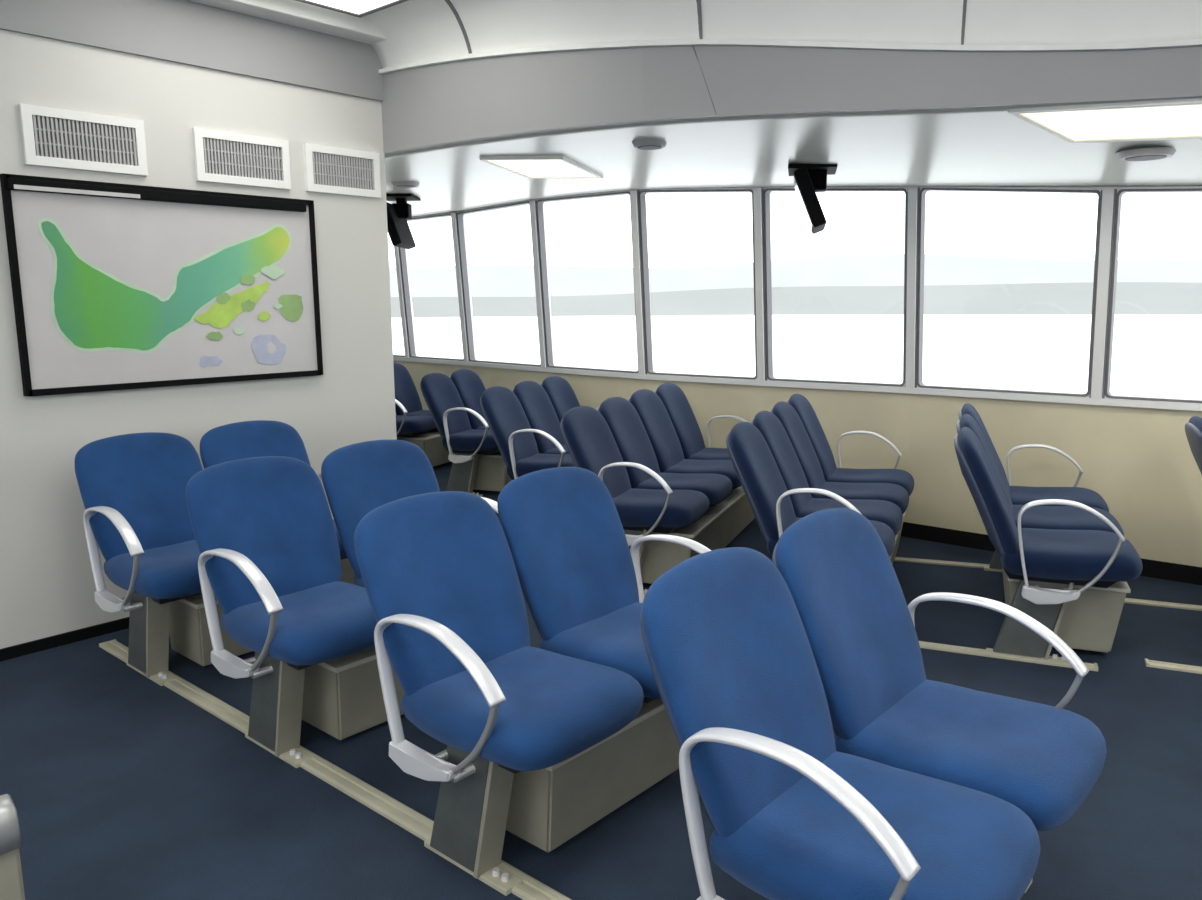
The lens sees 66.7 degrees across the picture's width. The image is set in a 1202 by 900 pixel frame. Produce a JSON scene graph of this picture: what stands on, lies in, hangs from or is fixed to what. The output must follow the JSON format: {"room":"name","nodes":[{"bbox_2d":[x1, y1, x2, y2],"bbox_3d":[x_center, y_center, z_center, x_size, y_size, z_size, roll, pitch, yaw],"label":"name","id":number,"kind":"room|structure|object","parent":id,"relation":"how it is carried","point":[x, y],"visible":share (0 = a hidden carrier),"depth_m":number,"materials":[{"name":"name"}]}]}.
{"room":"ferry passenger cabin","nodes":[
{"label":"ferry passenger cabin","id":0,"kind":"room"},
{"bbox_2d":[0,29,396,648],"bbox_3d":[-5.482,-0.699,4.531,5.510,3.000,6.700,8,12,41],"label":"wall","id":1,"kind":"structure","parent":0,"point":[47,584],"depth_m":4.22,"materials":[{"name":"white paint"}]},
{"bbox_2d":[0,617,128,661],"bbox_3d":[-3.358,1.028,3.010,0.015,0.050,6.600,8,12,41],"label":"baseboard","id":2,"kind":"structure","parent":1,"relation":"attached to","point":[54,641],"depth_m":4.08,"materials":[{"name":"black rubber"}]},
{"bbox_2d":[19,103,147,175],"bbox_3d":[-2.226,-1.335,3.952,0.022,0.240,0.490,8,12,41],"label":"air vent","id":3,"kind":"object","parent":1,"relation":"in","point":[51,137],"visible":1,"depth_m":3.94,"materials":[{"name":"grey metal"}]},
{"bbox_2d":[0,173,322,396],"bbox_3d":[-1.969,-0.764,4.315,0.052,0.911,1.419,8,12,41],"label":"map","id":4,"kind":"object","parent":1,"relation":"attached to","point":[116,286],"visible":1,"depth_m":4.22,"materials":[{"name":"paper"}]},
{"bbox_2d":[0,0,383,100],"bbox_3d":[-3.378,-1.701,2.568,0.030,0.380,6.601,8,12,41],"label":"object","id":5,"kind":"structure","parent":1,"relation":"attached to","point":[186,32],"depth_m":4.28,"materials":[{"name":"grey paint"}]},
{"bbox_2d":[192,127,290,189],"bbox_3d":[-1.754,-1.425,4.485,0.022,0.240,0.485,8,12,41],"label":"air vent","id":6,"kind":"object","parent":1,"relation":"in","point":[219,156],"visible":1,"depth_m":4.47,"materials":[{"name":"grey metal"}]},
{"bbox_2d":[188,0,385,44],"bbox_3d":[-3.286,-1.838,2.531,0.170,0.100,6.700,8,12,41],"label":"trim","id":7,"kind":"structure","parent":1,"relation":"attached to","point":[290,12],"depth_m":4.53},
{"bbox_2d":[303,143,380,197],"bbox_3d":[-1.383,-1.495,4.905,0.022,0.240,0.455,8,12,41],"label":"air vent","id":8,"kind":"object","parent":1,"relation":"in","point":[328,169],"visible":1,"depth_m":4.89,"materials":[{"name":"grey"}]},
{"bbox_2d":[692,46,716,114],"bbox_3d":[0.453,-1.593,3.942,0.126,0.291,0.030,3,10,21],"label":"trim","id":9,"kind":"structure","parent":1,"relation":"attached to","point":[692,46],"depth_m":3.93,"materials":[{"name":"grey metal"}]},
{"bbox_2d":[378,39,1201,73],"bbox_3d":[2.703,-1.554,2.776,9.095,0.380,0.586,5,11,32],"label":"trim","id":10,"kind":"structure","parent":1,"relation":"attached to","point":[689,42],"depth_m":3.75,"materials":[{"name":"white paint"}]},
{"bbox_2d":[381,45,1201,153],"bbox_3d":[2.712,-1.454,2.802,9.091,0.548,0.561,5,11,32],"label":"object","id":11,"kind":"structure","parent":1,"relation":"attached to","point":[440,104],"depth_m":3.89,"materials":[{"name":"grey paint"}]},
{"bbox_2d":[0,462,1201,899],"bbox_3d":[-1.181,1.100,2.879,14.700,0.080,9.450,8,12,41],"label":"floor","id":12,"kind":"structure","parent":0,"point":[120,786],"depth_m":2.84,"materials":[{"name":"blue carpet"}]},
{"bbox_2d":[0,794,24,899],"bbox_3d":[-1.405,0.991,2.063,0.122,0.401,0.160,8,12,41],"label":"end post","id":13,"kind":"object","parent":12,"relation":"on","point":[11,879],"visible":1,"depth_m":2.06,"materials":[{"name":"beige metal"}]},
{"bbox_2d":[75,420,353,685],"bbox_3d":[-1.601,0.394,4.037,0.735,0.948,1.118,8,12,41],"label":"seat","id":14,"kind":"object","parent":12,"relation":"on","point":[132,487],"visible":0.48,"depth_m":3.82,"materials":[{"name":"blue fabric"}]},
{"bbox_2d":[104,540,201,598],"bbox_3d":[-1.710,0.479,3.764,0.528,0.140,0.505,8,12,41],"label":"seat cushion","id":15,"kind":"object","parent":14,"relation":"on","point":[167,569],"depth_m":3.57,"materials":[{"name":"blue fabric"}]},
{"bbox_2d":[333,519,346,557],"bbox_3d":[-1.365,0.413,4.154,0.528,0.140,0.505,8,12,41],"label":"seat cushion","id":16,"kind":"object","parent":14,"relation":"on","point":[342,552],"depth_m":4.02,"materials":[{"name":"blue fabric"}]},
{"bbox_2d":[99,639,570,899],"bbox_3d":[-0.717,1.060,2.810,3.944,0.015,0.073,8,12,40],"label":"rail","id":17,"kind":"object","parent":12,"relation":"on","point":[402,815],"visible":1,"depth_m":2.85,"materials":[{"name":"beige metal"}]},
{"bbox_2d":[185,440,497,767],"bbox_3d":[-0.847,0.494,3.387,0.735,0.948,1.118,8,12,41],"label":"seat","id":18,"kind":"object","parent":12,"relation":"on","point":[263,527],"visible":0.59,"depth_m":3.17,"materials":[{"name":"blue fabric"}]},
{"bbox_2d":[221,581,376,664],"bbox_3d":[-0.957,0.580,3.114,0.528,0.140,0.505,8,12,41],"label":"seat cushion","id":19,"kind":"object","parent":18,"relation":"on","point":[318,622],"depth_m":2.96,"materials":[{"name":"blue fabric"}]},
{"bbox_2d":[354,577,364,587],"bbox_3d":[-0.612,0.514,3.504,0.528,0.140,0.505,8,12,41],"label":"seat cushion","id":20,"kind":"object","parent":18,"relation":"on","point":[359,581],"depth_m":3.46,"materials":[{"name":"blue fabric"}]},
{"bbox_2d":[393,362,454,466],"bbox_3d":[-1.757,-0.310,8.370,0.735,0.948,0.948,3,10,22],"label":"seat","id":21,"kind":"object","parent":12,"relation":"on","point":[415,425],"visible":0.39,"depth_m":8.28,"materials":[{"name":"blue fabric"}]},
{"bbox_2d":[396,415,435,433],"bbox_3d":[-1.752,-0.228,8.117,0.528,0.140,0.424,3,10,22],"label":"seat cushion","id":22,"kind":"object","parent":21,"relation":"on","point":[420,424],"depth_m":7.92,"materials":[{"name":"blue fabric"}]},
{"bbox_2d":[401,410,431,415],"bbox_3d":[-1.586,-0.295,8.519,0.528,0.140,0.424,3,10,22],"label":"seat cushion","id":23,"kind":"object","parent":21,"relation":"on","point":[409,412],"depth_m":8.46,"materials":[{"name":"blue fabric"}]},
{"bbox_2d":[420,369,511,496],"bbox_3d":[-0.937,-0.162,7.428,0.735,0.948,0.948,3,10,22],"label":"seat","id":24,"kind":"object","parent":12,"relation":"on","point":[453,403],"visible":0.74,"depth_m":7.16,"materials":[{"name":"blue fabric"}]},
{"bbox_2d":[442,429,498,450],"bbox_3d":[-0.932,-0.081,7.174,0.528,0.140,0.424,3,10,22],"label":"seat cushion","id":25,"kind":"object","parent":24,"relation":"on","point":[452,439],"depth_m":7.02,"materials":[{"name":"blue fabric"}]},
{"bbox_2d":[477,426,489,429],"bbox_3d":[-0.767,-0.147,7.576,0.528,0.140,0.424,3,10,22],"label":"seat cushion","id":26,"kind":"object","parent":24,"relation":"on","point":[478,427],"depth_m":7.47,"materials":[{"name":"blue fabric"}]},
{"bbox_2d":[354,467,710,895],"bbox_3d":[-0.094,0.595,2.737,0.735,0.948,1.118,8,12,41],"label":"seat","id":27,"kind":"object","parent":12,"relation":"on","point":[544,743],"visible":0.89,"depth_m":2.55,"materials":[{"name":"blue fabric"}]},
{"bbox_2d":[401,646,643,770],"bbox_3d":[-0.203,0.680,2.464,0.528,0.140,0.505,8,12,41],"label":"seat cushion","id":28,"kind":"object","parent":27,"relation":"on","point":[556,707],"depth_m":2.34,"materials":[{"name":"blue fabric"}]},
{"bbox_2d":[539,602,661,698],"bbox_3d":[0.142,0.615,2.854,0.528,0.140,0.505,8,12,41],"label":"seat cushion","id":29,"kind":"object","parent":27,"relation":"on","point":[609,634],"depth_m":2.79,"materials":[{"name":"blue fabric"}]},
{"bbox_2d":[480,376,598,479],"bbox_3d":[-0.223,-0.006,6.435,0.735,0.948,1.418,3,10,22],"label":"seat","id":30,"kind":"object","parent":12,"relation":"on","point":[523,422],"visible":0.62,"depth_m":6.12,"materials":[{"name":"blue fabric"}]},
{"bbox_2d":[506,453,574,478],"bbox_3d":[-0.305,0.111,5.971,0.528,0.140,0.433,3,10,22],"label":"seat cushion","id":31,"kind":"object","parent":30,"relation":"on","point":[519,464],"depth_m":5.84,"materials":[{"name":"blue fabric"}]},
{"bbox_2d":[543,444,569,453],"bbox_3d":[-0.136,0.043,6.382,0.528,0.140,0.433,3,10,22],"label":"seat cushion","id":32,"kind":"object","parent":30,"relation":"on","point":[547,448],"depth_m":6.30,"materials":[{"name":"blue fabric"}]},
{"bbox_2d":[560,383,754,595],"bbox_3d":[0.472,0.139,5.518,0.735,0.948,2.068,3,10,22],"label":"seat","id":33,"kind":"object","parent":12,"relation":"on","point":[649,451],"visible":0.92,"depth_m":5.09,"materials":[{"name":"blue fabric"}]},
{"bbox_2d":[613,488,708,527],"bbox_3d":[0.277,0.300,4.779,0.528,0.140,0.481,3,10,22],"label":"seat cushion","id":34,"kind":"object","parent":33,"relation":"on","point":[636,508],"depth_m":4.59,"materials":[{"name":"blue fabric"}]},
{"bbox_2d":[632,473,731,506],"bbox_3d":[0.465,0.225,5.237,0.528,0.140,0.481,3,10,22],"label":"seat cushion","id":35,"kind":"object","parent":33,"relation":"on","point":[717,487],"depth_m":5.12,"materials":[{"name":"blue fabric"}]},
{"bbox_2d":[663,459,741,488],"bbox_3d":[0.653,0.149,5.694,0.528,0.140,0.481,3,10,22],"label":"seat cushion","id":36,"kind":"object","parent":33,"relation":"on","point":[723,467],"depth_m":5.58,"materials":[{"name":"blue fabric"}]},
{"bbox_2d":[688,448,730,459],"bbox_3d":[0.842,0.073,6.151,0.528,0.140,0.481,3,10,22],"label":"seat cushion","id":37,"kind":"object","parent":33,"relation":"on","point":[693,453],"depth_m":6.09,"materials":[{"name":"blue fabric"}]},
{"bbox_2d":[726,393,913,564],"bbox_3d":[1.210,0.253,4.782,0.735,0.948,1.908,3,10,22],"label":"seat","id":38,"kind":"object","parent":12,"relation":"on","point":[783,461],"visible":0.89,"depth_m":4.57,"materials":[{"name":"blue fabric"}]},
{"bbox_2d":[767,517,894,556],"bbox_3d":[1.038,0.406,4.098,0.528,0.140,0.443,3,10,22],"label":"seat cushion","id":39,"kind":"object","parent":38,"relation":"on","point":[886,534],"depth_m":4.00,"materials":[{"name":"blue fabric"}]},
{"bbox_2d":[796,498,902,534],"bbox_3d":[1.211,0.336,4.519,0.528,0.140,0.443,3,10,22],"label":"seat cushion","id":40,"kind":"object","parent":38,"relation":"on","point":[883,511],"depth_m":4.46,"materials":[{"name":"blue fabric"}]},
{"bbox_2d":[812,482,908,513],"bbox_3d":[1.384,0.267,4.939,0.528,0.140,0.443,3,10,22],"label":"seat cushion","id":41,"kind":"object","parent":38,"relation":"on","point":[898,495],"depth_m":4.85,"materials":[{"name":"blue fabric"}]},
{"bbox_2d":[826,468,913,495],"bbox_3d":[1.557,0.197,5.360,0.528,0.140,0.443,3,10,22],"label":"seat cushion","id":42,"kind":"object","parent":38,"relation":"on","point":[902,478],"depth_m":5.26,"materials":[{"name":"blue fabric"}]},
{"bbox_2d":[640,508,1106,899],"bbox_3d":[0.659,0.695,2.087,0.735,0.948,1.118,8,12,41],"label":"seat","id":43,"kind":"object","parent":12,"relation":"on","point":[924,789],"visible":1,"depth_m":1.94,"materials":[{"name":"blue fabric"}]},
{"bbox_2d":[710,751,1039,899],"bbox_3d":[0.550,0.781,1.815,0.528,0.140,0.505,8,12,41],"label":"seat cushion","id":44,"kind":"object","parent":43,"relation":"on","point":[792,840],"depth_m":1.74,"materials":[{"name":"blue fabric"}]},
{"bbox_2d":[835,679,1106,830],"bbox_3d":[0.895,0.715,2.205,0.528,0.140,0.505,8,12,41],"label":"seat cushion","id":45,"kind":"object","parent":43,"relation":"on","point":[1043,760],"depth_m":2.11,"materials":[{"name":"blue fabric"}]},
{"bbox_2d":[894,557,989,567],"bbox_3d":[1.925,0.644,5.256,0.886,0.015,0.052,3,10,19],"label":"rail","id":46,"kind":"object","parent":12,"relation":"on","point":[902,559],"visible":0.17,"depth_m":5.23,"materials":[{"name":"beige metal"}]},
{"bbox_2d":[919,641,1097,671],"bbox_3d":[1.103,0.833,4.131,2.023,0.015,0.057,4,10,23],"label":"rail","id":47,"kind":"object","parent":12,"relation":"on","point":[927,645],"visible":0.42,"depth_m":3.88,"materials":[{"name":"beige metal"}]},
{"bbox_2d":[954,403,1142,662],"bbox_3d":[2.074,0.313,4.376,0.735,0.948,1.568,3,10,22],"label":"seat","id":48,"kind":"object","parent":12,"relation":"on","point":[1066,562],"visible":1,"depth_m":3.81,"materials":[{"name":"blue fabric"}]},
{"bbox_2d":[1010,486,1108,511],"bbox_3d":[2.350,0.286,4.781,0.528,0.140,0.481,3,10,22],"label":"seat cushion","id":49,"kind":"object","parent":48,"relation":"on","point":[1019,495],"depth_m":4.73,"materials":[{"name":"blue fabric"}]},
{"bbox_2d":[1013,505,1123,536],"bbox_3d":[2.162,0.361,4.324,0.528,0.140,0.481,3,10,22],"label":"seat cushion","id":50,"kind":"object","parent":48,"relation":"on","point":[1039,517],"depth_m":4.22,"materials":[{"name":"blue fabric"}]},
{"bbox_2d":[1000,528,1142,581],"bbox_3d":[1.973,0.437,3.867,0.528,0.140,0.481,3,10,22],"label":"seat cushion","id":51,"kind":"object","parent":48,"relation":"on","point":[1043,555],"depth_m":3.70,"materials":[{"name":"blue fabric"}]},
{"bbox_2d":[1124,598,1201,610],"bbox_3d":[2.971,0.772,4.426,0.995,0.015,0.052,3,10,22],"label":"rail","id":52,"kind":"object","parent":12,"relation":"on","point":[1127,600],"visible":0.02,"depth_m":4.49,"materials":[{"name":"beige metal"}]},
{"bbox_2d":[1144,658,1201,673],"bbox_3d":[2.677,0.908,3.599,0.922,0.015,0.056,4,10,24],"label":"rail","id":53,"kind":"object","parent":12,"relation":"on","point":[1149,663],"visible":1,"depth_m":3.73,"materials":[{"name":"beige metal"}]},
{"bbox_2d":[1185,416,1201,473],"bbox_3d":[2.920,0.405,3.778,0.735,0.948,1.568,3,10,22],"label":"seat","id":54,"kind":"object","parent":12,"relation":"on","point":[1193,428],"visible":1,"depth_m":4.24,"materials":[{"name":"blue fabric"}]},
{"bbox_2d":[384,97,1201,216],"bbox_3d":[0.918,-1.494,4.912,14.500,0.360,2.480,8,12,41],"label":"ceiling","id":55,"kind":"structure","parent":0,"point":[991,146],"depth_m":4.64,"materials":[{"name":"white paint"}]},
{"bbox_2d":[386,193,420,248],"bbox_3d":[-1.567,-1.784,7.136,0.260,0.397,0.520,0,9,1],"label":"screen","id":56,"kind":"object","parent":55,"relation":"hanging from","point":[400,234],"visible":0.95,"depth_m":7.06,"materials":[{"name":"black plastic"}]},
{"bbox_2d":[392,181,419,187],"bbox_3d":[-1.360,-1.852,6.370,0.200,0.030,0.200,8,12,41],"label":"ceiling speaker","id":57,"kind":"object","parent":55,"relation":"attached to","point":[402,184],"visible":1,"depth_m":6.31,"materials":[{"name":"grey"}]},
{"bbox_2d":[396,185,415,187],"bbox_3d":[-1.360,-1.841,6.371,0.140,0.008,0.140,8,12,41],"label":"grille","id":58,"kind":"object","parent":57,"relation":"attached to","point":[401,186],"depth_m":6.36,"materials":[{"name":"grey metal"}]},
{"bbox_2d":[480,155,602,178],"bbox_3d":[-0.339,-1.713,5.529,0.501,0.054,0.820,2,10,16],"label":"ceiling light","id":59,"kind":"object","parent":55,"relation":"attached to","point":[549,166],"visible":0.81,"depth_m":5.45,"materials":[{"name":"white plastic"}]},
{"bbox_2d":[488,160,594,176],"bbox_3d":[-0.339,-1.710,5.530,0.450,0.012,0.770,5,10,16],"label":"diffuser","id":60,"kind":"object","parent":59,"relation":"attached to","point":[526,168],"depth_m":5.50,"materials":[{"name":"beige plastic"}]},
{"bbox_2d":[632,139,666,149],"bbox_3d":[0.244,-1.532,4.586,0.180,0.030,0.180,8,12,41],"label":"ceiling speaker","id":61,"kind":"object","parent":55,"relation":"attached to","point":[643,144],"visible":0.99,"depth_m":4.54,"materials":[{"name":"grey plastic"}]},
{"bbox_2d":[637,145,661,149],"bbox_3d":[0.244,-1.521,4.588,0.126,0.008,0.126,8,12,41],"label":"grille","id":62,"kind":"object","parent":61,"relation":"attached to","point":[643,147],"depth_m":4.57,"materials":[{"name":"grey metal"}]},
{"bbox_2d":[788,163,836,233],"bbox_3d":[1.179,-1.406,5.118,0.260,0.349,0.520,2,9,12],"label":"screen","id":63,"kind":"object","parent":55,"relation":"hanging from","point":[809,179],"visible":0.99,"depth_m":4.92,"materials":[{"name":"black plastic"}]},
{"bbox_2d":[1008,98,1201,142],"bbox_3d":[2.461,-1.281,3.501,1.627,0.162,0.460,4,10,27],"label":"ceiling light","id":64,"kind":"object","parent":55,"relation":"attached to","point":[1176,119],"visible":0.86,"depth_m":3.66,"materials":[{"name":"white plastic"}]},
{"bbox_2d":[1116,147,1175,160],"bbox_3d":[2.436,-1.318,4.082,0.240,0.030,0.240,8,12,41],"label":"ceiling speaker","id":65,"kind":"object","parent":55,"relation":"attached to","point":[1154,153],"visible":1,"depth_m":4.02,"materials":[{"name":"grey plastic"}]},
{"bbox_2d":[1125,155,1166,160],"bbox_3d":[2.436,-1.307,4.084,0.168,0.008,0.168,8,12,41],"label":"grille","id":66,"kind":"object","parent":65,"relation":"attached to","point":[1127,157],"depth_m":4.06,"materials":[{"name":"grey metal"}]},
{"bbox_2d":[393,360,1201,566],"bbox_3d":[1.758,0.045,6.124,14.500,0.920,0.560,8,12,41],"label":"wall","id":67,"kind":"structure","parent":0,"point":[1141,462],"depth_m":5.43,"materials":[{"name":"beige paint"}]},
{"bbox_2d":[394,246,417,357],"bbox_3d":[-1.951,-1.588,9.080,0.072,1.346,0.215,8,12,41],"label":"trim","id":68,"kind":"structure","parent":67,"relation":"attached to","point":[396,249],"depth_m":9.07,"materials":[{"name":"silver metal"}]},
{"bbox_2d":[399,212,463,360],"bbox_3d":[-1.604,-1.540,8.740,0.978,1.356,0.174,9,13,44],"label":"window","id":69,"kind":"structure","parent":67,"relation":"in","point":[403,256],"depth_m":9.03,"materials":[{"name":"silver metal"}]},
{"bbox_2d":[451,213,476,361],"bbox_3d":[-1.260,-1.482,8.405,0.072,1.344,0.215,8,12,41],"label":"trim","id":70,"kind":"structure","parent":67,"relation":"attached to","point":[453,215],"depth_m":8.37,"materials":[{"name":"silver metal"}]},
{"bbox_2d":[455,200,540,366],"bbox_3d":[-0.871,-1.429,7.982,0.173,1.370,1.159,-9,12,-42],"label":"window","id":71,"kind":"structure","parent":67,"relation":"in","point":[460,219],"depth_m":8.30,"materials":[{"name":"silver metal"}]},
{"bbox_2d":[529,200,554,367],"bbox_3d":[-0.486,-1.359,7.567,0.072,1.360,0.215,8,12,41],"label":"trim","id":72,"kind":"structure","parent":67,"relation":"attached to","point":[533,207],"depth_m":7.52,"materials":[{"name":"silver metal"}]},
{"bbox_2d":[536,190,638,373],"bbox_3d":[-0.089,-1.302,7.171,0.174,1.370,1.130,-9,13,-44],"label":"window","id":73,"kind":"structure","parent":67,"relation":"in","point":[540,212],"depth_m":7.45,"materials":[{"name":"silver metal"}]},
{"bbox_2d":[630,190,652,374],"bbox_3d":[0.305,-1.227,6.781,0.072,1.340,0.215,8,12,41],"label":"trim","id":74,"kind":"structure","parent":67,"relation":"attached to","point":[634,194],"depth_m":6.73,"materials":[{"name":"silver metal"}]},
{"bbox_2d":[639,187,758,379],"bbox_3d":[0.700,-1.185,6.479,1.008,1.350,0.174,7,12,37],"label":"window","id":75,"kind":"structure","parent":67,"relation":"in","point":[642,193],"depth_m":6.64,"materials":[{"name":"silver metal"}]},
{"bbox_2d":[753,188,766,381],"bbox_3d":[1.098,-1.102,6.181,0.072,1.275,0.215,8,12,41],"label":"trim","id":76,"kind":"structure","parent":67,"relation":"attached to","point":[758,194],"depth_m":6.13,"materials":[{"name":"silver metal"}]},
{"bbox_2d":[393,354,1201,410],"bbox_3d":[1.737,-0.423,6.027,14.500,0.036,0.575,8,12,41],"label":"trim","id":77,"kind":"structure","parent":67,"relation":"on","point":[945,392],"depth_m":5.90,"materials":[{"name":"silver metal"}]},
{"bbox_2d":[759,186,913,386],"bbox_3d":[1.509,-1.062,5.891,1.025,1.285,0.174,6,11,35],"label":"window","id":78,"kind":"structure","parent":67,"relation":"in","point":[767,190],"depth_m":6.03,"materials":[{"name":"silver metal"}]},
{"bbox_2d":[905,187,919,388],"bbox_3d":[1.925,-0.978,5.605,0.072,1.205,0.215,8,12,41],"label":"trim","id":79,"kind":"structure","parent":67,"relation":"attached to","point":[913,194],"depth_m":5.56,"materials":[{"name":"silver metal"}]},
{"bbox_2d":[914,186,1108,397],"bbox_3d":[2.322,-0.931,5.264,1.050,1.215,0.179,8,12,41],"label":"window","id":80,"kind":"structure","parent":67,"relation":"in","point":[923,189],"depth_m":5.33,"materials":[{"name":"silver metal"}]},
{"bbox_2d":[901,522,1201,584],"bbox_3d":[1.658,0.477,6.076,14.501,0.085,0.344,8,12,41],"label":"baseboard","id":81,"kind":"structure","parent":67,"relation":"attached to","point":[1151,568],"depth_m":5.54,"materials":[{"name":"black rubber"}]},
{"bbox_2d":[1089,189,1116,399],"bbox_3d":[2.720,-0.826,4.934,0.072,1.110,0.215,8,12,41],"label":"trim","id":82,"kind":"structure","parent":67,"relation":"attached to","point":[1108,196],"depth_m":4.89,"materials":[{"name":"silver metal"}]},
{"bbox_2d":[1104,186,1201,403],"bbox_3d":[3.133,-0.780,4.599,1.074,1.120,0.174,7,12,39],"label":"window","id":83,"kind":"structure","parent":67,"relation":"in","point":[1120,190],"depth_m":4.84,"materials":[{"name":"silver metal"}]},
{"bbox_2d":[407,186,1196,221],"bbox_3d":[1.672,-1.973,5.712,14.500,1.062,0.540,8,12,41],"label":"trim","id":84,"kind":"structure","parent":0,"point":[527,205],"depth_m":6.86,"materials":[{"name":"silver metal"}]},
{"bbox_3d":[0.858,-1.643,0.579,9.190,0.075,9.400,8,12,41],"label":"ceiling","id":85,"kind":"structure","parent":0,"visible":0},
{"bbox_2d":[295,0,407,17],"bbox_3d":[-1.213,-2.068,3.753,1.200,0.030,1.340,8,12,41],"label":"recessed light","id":86,"kind":"object","parent":85,"relation":"in","point":[358,8],"visible":1,"depth_m":4.46,"materials":[{"name":"grey plastic"}]},
{"bbox_2d":[307,0,396,13],"bbox_3d":[-1.213,-2.065,3.753,1.150,0.012,1.290,8,12,41],"label":"diffuser","id":87,"kind":"object","parent":86,"relation":"attached to","point":[343,6],"depth_m":4.46,"materials":[{"name":"white plastic"}]},
{"bbox_2d":[365,0,1201,67],"bbox_3d":[2.606,-1.659,2.616,9.100,0.600,0.868,5,11,32],"label":"cove","id":88,"kind":"object","parent":85,"relation":"attached to","point":[413,30],"visible":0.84,"depth_m":3.78,"materials":[{"name":"white paint"}]},
{"bbox_2d":[445,0,966,53],"bbox_3d":[1.401,-1.762,3.353,4.880,0.578,0.506,4,10,25],"label":"trim","id":89,"kind":"structure","parent":88,"relation":"attached to","point":[448,2],"depth_m":3.90,"materials":[{"name":"grey metal"}]},
{"label":"outside","id":90,"kind":"structure","parent":0,"visible":0},
{"bbox_2d":[389,254,1201,296],"bbox_3d":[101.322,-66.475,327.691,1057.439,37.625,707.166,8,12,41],"label":"hills","id":91,"kind":"structure","parent":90,"point":[856,269],"depth_m":617.99,"materials":[{"name":"white"}]},
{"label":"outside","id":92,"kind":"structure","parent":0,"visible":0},
{"bbox_2d":[391,282,1201,317],"bbox_3d":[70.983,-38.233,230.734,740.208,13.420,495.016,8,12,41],"label":"hills","id":93,"kind":"structure","parent":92,"point":[1164,298],"depth_m":417.64,"materials":[{"name":"white"}]},
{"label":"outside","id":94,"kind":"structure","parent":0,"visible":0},
{"bbox_2d":[391,314,1201,399],"bbox_3d":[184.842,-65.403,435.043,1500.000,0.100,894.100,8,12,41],"label":"sea","id":95,"kind":"structure","parent":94,"point":[1154,355],"depth_m":126.86,"materials":[{"name":"white liquid"}]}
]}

